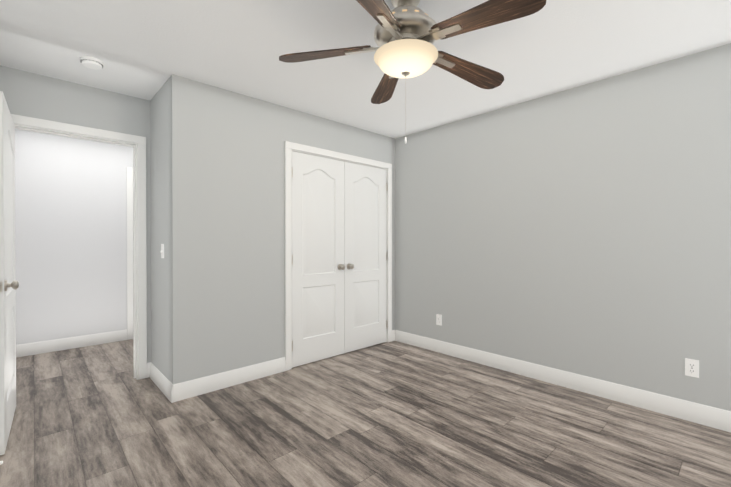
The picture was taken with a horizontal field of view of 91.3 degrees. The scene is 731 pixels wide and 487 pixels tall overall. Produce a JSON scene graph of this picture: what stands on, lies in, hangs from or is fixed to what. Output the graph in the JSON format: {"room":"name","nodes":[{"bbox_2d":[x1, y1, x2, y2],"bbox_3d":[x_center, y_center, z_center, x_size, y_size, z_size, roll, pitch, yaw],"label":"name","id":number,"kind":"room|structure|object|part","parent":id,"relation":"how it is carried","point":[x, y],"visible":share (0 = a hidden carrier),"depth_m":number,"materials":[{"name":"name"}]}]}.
{"room":"empty bedroom","nodes":[
{"label":"empty bedroom","id":0,"kind":"room"},
{"bbox_2d":[15,129,132,344],"bbox_3d":[-2.857,-0.048,4.471,2.338,2.440,0.120,0,0,-43],"label":"wall","id":1,"kind":"structure","parent":0,"point":[71,230],"depth_m":3.98,"materials":[{"name":"grey paint"}]},
{"bbox_2d":[16,329,126,357],"bbox_3d":[-3.283,1.110,3.989,1.048,0.128,0.015,0,0,-43],"label":"baseboard","id":2,"kind":"structure","parent":1,"relation":"attached to","point":[35,348],"depth_m":3.97,"materials":[{"name":"white wood"}]},
{"bbox_2d":[126,167,132,339],"bbox_3d":[-2.561,0.121,4.652,0.920,2.100,0.018,0,0,-43],"label":"door frame","id":3,"kind":"structure","parent":1,"relation":"attached to","point":[129,180],"depth_m":4.35,"materials":[{"name":"white wood"}]},
{"bbox_2d":[0,65,150,362],"bbox_3d":[-1.402,-0.044,3.707,3.428,2.440,0.120,0,0,-43],"label":"wall","id":4,"kind":"structure","parent":0,"point":[29,94],"depth_m":2.84,"materials":[{"name":"grey paint"}]},
{"bbox_2d":[0,91,18,454],"bbox_3d":[-2.286,0.165,2.276,0.151,2.022,0.795,0,0,-41],"label":"entry door","id":5,"kind":"structure","parent":4,"relation":"in","point":[9,284],"depth_m":2.14,"materials":[{"name":"white wood"}]},
{"bbox_2d":[11,114,146,379],"bbox_3d":[-2.302,0.127,2.859,0.931,2.108,0.138,0,0,-43],"label":"door frame","id":6,"kind":"structure","parent":4,"relation":"attached to","point":[140,141],"depth_m":3.09,"materials":[{"name":"white wood"}]},
{"bbox_2d":[147,362,150,377],"bbox_3d":[-1.908,1.115,3.151,0.035,0.128,0.015,0,0,-43],"label":"baseboard","id":7,"kind":"structure","parent":4,"relation":"attached to","point":[148,370],"depth_m":3.14,"materials":[{"name":"white wood"}]},
{"bbox_2d":[150,80,168,379],"bbox_3d":[-1.666,-0.040,2.998,0.120,2.440,0.560,0,0,-43],"label":"wall","id":8,"kind":"structure","parent":0,"point":[159,211],"depth_m":2.94,"materials":[{"name":"grey paint"}]},
{"bbox_2d":[150,362,173,402],"bbox_3d":[-1.669,1.116,2.908,0.015,0.128,0.695,0,0,-43],"label":"baseboard","id":9,"kind":"structure","parent":8,"relation":"attached to","point":[162,382],"depth_m":2.83,"materials":[{"name":"white wood"}]},
{"bbox_2d":[161,244,163,257],"bbox_3d":[-1.628,0.060,2.856,0.017,0.115,0.070,0,0,-43],"label":"light switch","id":10,"kind":"object","parent":8,"relation":"attached to","point":[162,250],"visible":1,"depth_m":2.85,"materials":[{"name":"white plastic"}]},
{"bbox_2d":[168,74,394,383],"bbox_3d":[-0.581,-0.043,3.541,2.450,2.440,0.120,0,0,-43],"label":"wall","id":11,"kind":"structure","parent":0,"point":[226,230],"depth_m":2.96,"materials":[{"name":"grey paint"}]},
{"bbox_2d":[173,357,285,401],"bbox_3d":[-1.087,1.116,2.985,0.942,0.128,0.015,0,0,-43],"label":"baseboard","id":12,"kind":"structure","parent":11,"relation":"attached to","point":[198,386],"depth_m":2.93,"materials":[{"name":"white wood"}]},
{"bbox_2d":[292,151,344,367],"bbox_3d":[-0.450,0.150,3.561,0.649,2.038,0.103,0,0,-43],"label":"closet door","id":13,"kind":"structure","parent":11,"relation":"in","point":[318,266],"depth_m":3.56,"materials":[{"name":"white wood"}]},
{"bbox_2d":[285,141,391,370],"bbox_3d":[-0.262,0.140,3.838,1.330,2.070,0.120,0,0,-43],"label":"door frame","id":14,"kind":"structure","parent":11,"relation":"attached to","point":[386,216],"depth_m":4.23,"materials":[{"name":"white wood"}]},
{"bbox_2d":[344,161,387,352],"bbox_3d":[0.028,0.147,4.005,0.649,2.038,0.103,0,0,-43],"label":"closet door","id":15,"kind":"structure","parent":11,"relation":"in","point":[365,256],"depth_m":3.99,"materials":[{"name":"white wood"}]},
{"bbox_2d":[392,330,394,340],"bbox_3d":[0.336,1.109,4.308,0.072,0.128,0.015,0,0,-43],"label":"baseboard","id":16,"kind":"structure","parent":11,"relation":"attached to","point":[393,335],"depth_m":4.30,"materials":[{"name":"white wood"}]},
{"bbox_2d":[0,339,730,486],"bbox_3d":[-0.439,1.232,2.677,3.668,0.100,6.050,0,0,-43],"label":"floor","id":17,"kind":"structure","parent":0,"point":[393,414],"depth_m":2.25,"materials":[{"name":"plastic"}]},
{"bbox_2d":[0,0,730,138],"bbox_3d":[-0.439,-1.308,2.663,3.668,0.100,6.050,0,0,-43],"label":"ceiling","id":18,"kind":"structure","parent":0,"point":[144,49],"depth_m":2.29,"materials":[{"name":"white paint"}]},
{"bbox_2d":[80,56,103,69],"bbox_3d":[-1.883,-1.238,2.461,0.132,0.038,0.132,0,0,-43],"label":"smoke detector","id":19,"kind":"object","parent":18,"relation":"attached to","point":[92,62],"visible":1,"depth_m":2.43,"materials":[{"name":"white plastic"}]},
{"bbox_2d":[279,0,545,143],"bbox_3d":[0.243,-0.879,1.773,1.274,0.750,1.238,0,0,-43],"label":"ceiling fan","id":20,"kind":"object","parent":18,"relation":"hanging from","point":[407,33],"visible":1,"depth_m":1.71,"materials":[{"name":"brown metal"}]},
{"bbox_3d":[-0.167,-0.985,1.861,0.594,0.018,0.141,-2,13,9],"label":"blade","id":21,"kind":"part","parent":20,"relation":"part of","materials":[{"name":"brown wood"}]},
{"bbox_3d":[0.034,-0.974,1.470,0.141,0.018,0.594,17,11,25],"label":"blade","id":22,"kind":"part","parent":20,"relation":"part of","materials":[{"name":"brown wood"}]},
{"bbox_3d":[0.142,-0.977,2.173,0.141,0.018,0.594,-11,-2,-10],"label":"blade","id":23,"kind":"part","parent":20,"relation":"part of","materials":[{"name":"brown wood"}]},
{"bbox_3d":[0.203,-0.673,1.805,0.010,0.339,0.010,0,0,-43],"label":"pull chain","id":24,"kind":"part","parent":20,"relation":"part of","materials":[{"name":"silver metal"}]},
{"bbox_3d":[0.203,-0.904,1.804,0.322,0.081,0.322,0,0,-43],"label":"lamp shade","id":25,"kind":"part","parent":20,"relation":"part of","materials":[{"name":"white glass"}]},
{"bbox_3d":[0.534,-0.962,1.975,0.594,0.018,0.141,7,-15,-27],"label":"blade","id":26,"kind":"part","parent":20,"relation":"part of","materials":[{"name":"brown wood"}]},
{"bbox_3d":[0.467,-0.960,1.540,0.594,0.018,0.141,9,-8,44],"label":"blade","id":27,"kind":"part","parent":20,"relation":"part of","materials":[{"name":"brown wood"}]},
{"bbox_2d":[395,43,730,410],"bbox_3d":[1.388,-0.042,3.310,0.120,2.440,4.500,0,0,-43],"label":"wall","id":28,"kind":"structure","parent":0,"point":[584,230],"depth_m":2.82,"materials":[{"name":"grey paint"}]},
{"bbox_2d":[436,314,441,325],"bbox_3d":[0.793,0.825,3.861,0.007,0.115,0.070,0,0,-43],"label":"electrical outlet","id":29,"kind":"object","parent":28,"relation":"attached to","point":[438,319],"visible":1,"depth_m":3.86,"materials":[{"name":"white plastic"}]},
{"bbox_2d":[395,330,730,431],"bbox_3d":[1.570,1.116,3.021,0.015,0.128,3.580,0,0,-43],"label":"baseboard","id":30,"kind":"structure","parent":28,"relation":"attached to","point":[709,416],"depth_m":2.81,"materials":[{"name":"white wood"}]},
{"bbox_2d":[685,358,698,377],"bbox_3d":[2.172,0.828,2.377,0.007,0.115,0.070,0,0,-43],"label":"electrical outlet","id":31,"kind":"object","parent":28,"relation":"attached to","point":[691,367],"visible":1,"depth_m":2.38,"materials":[{"name":"white plastic"}]}
]}

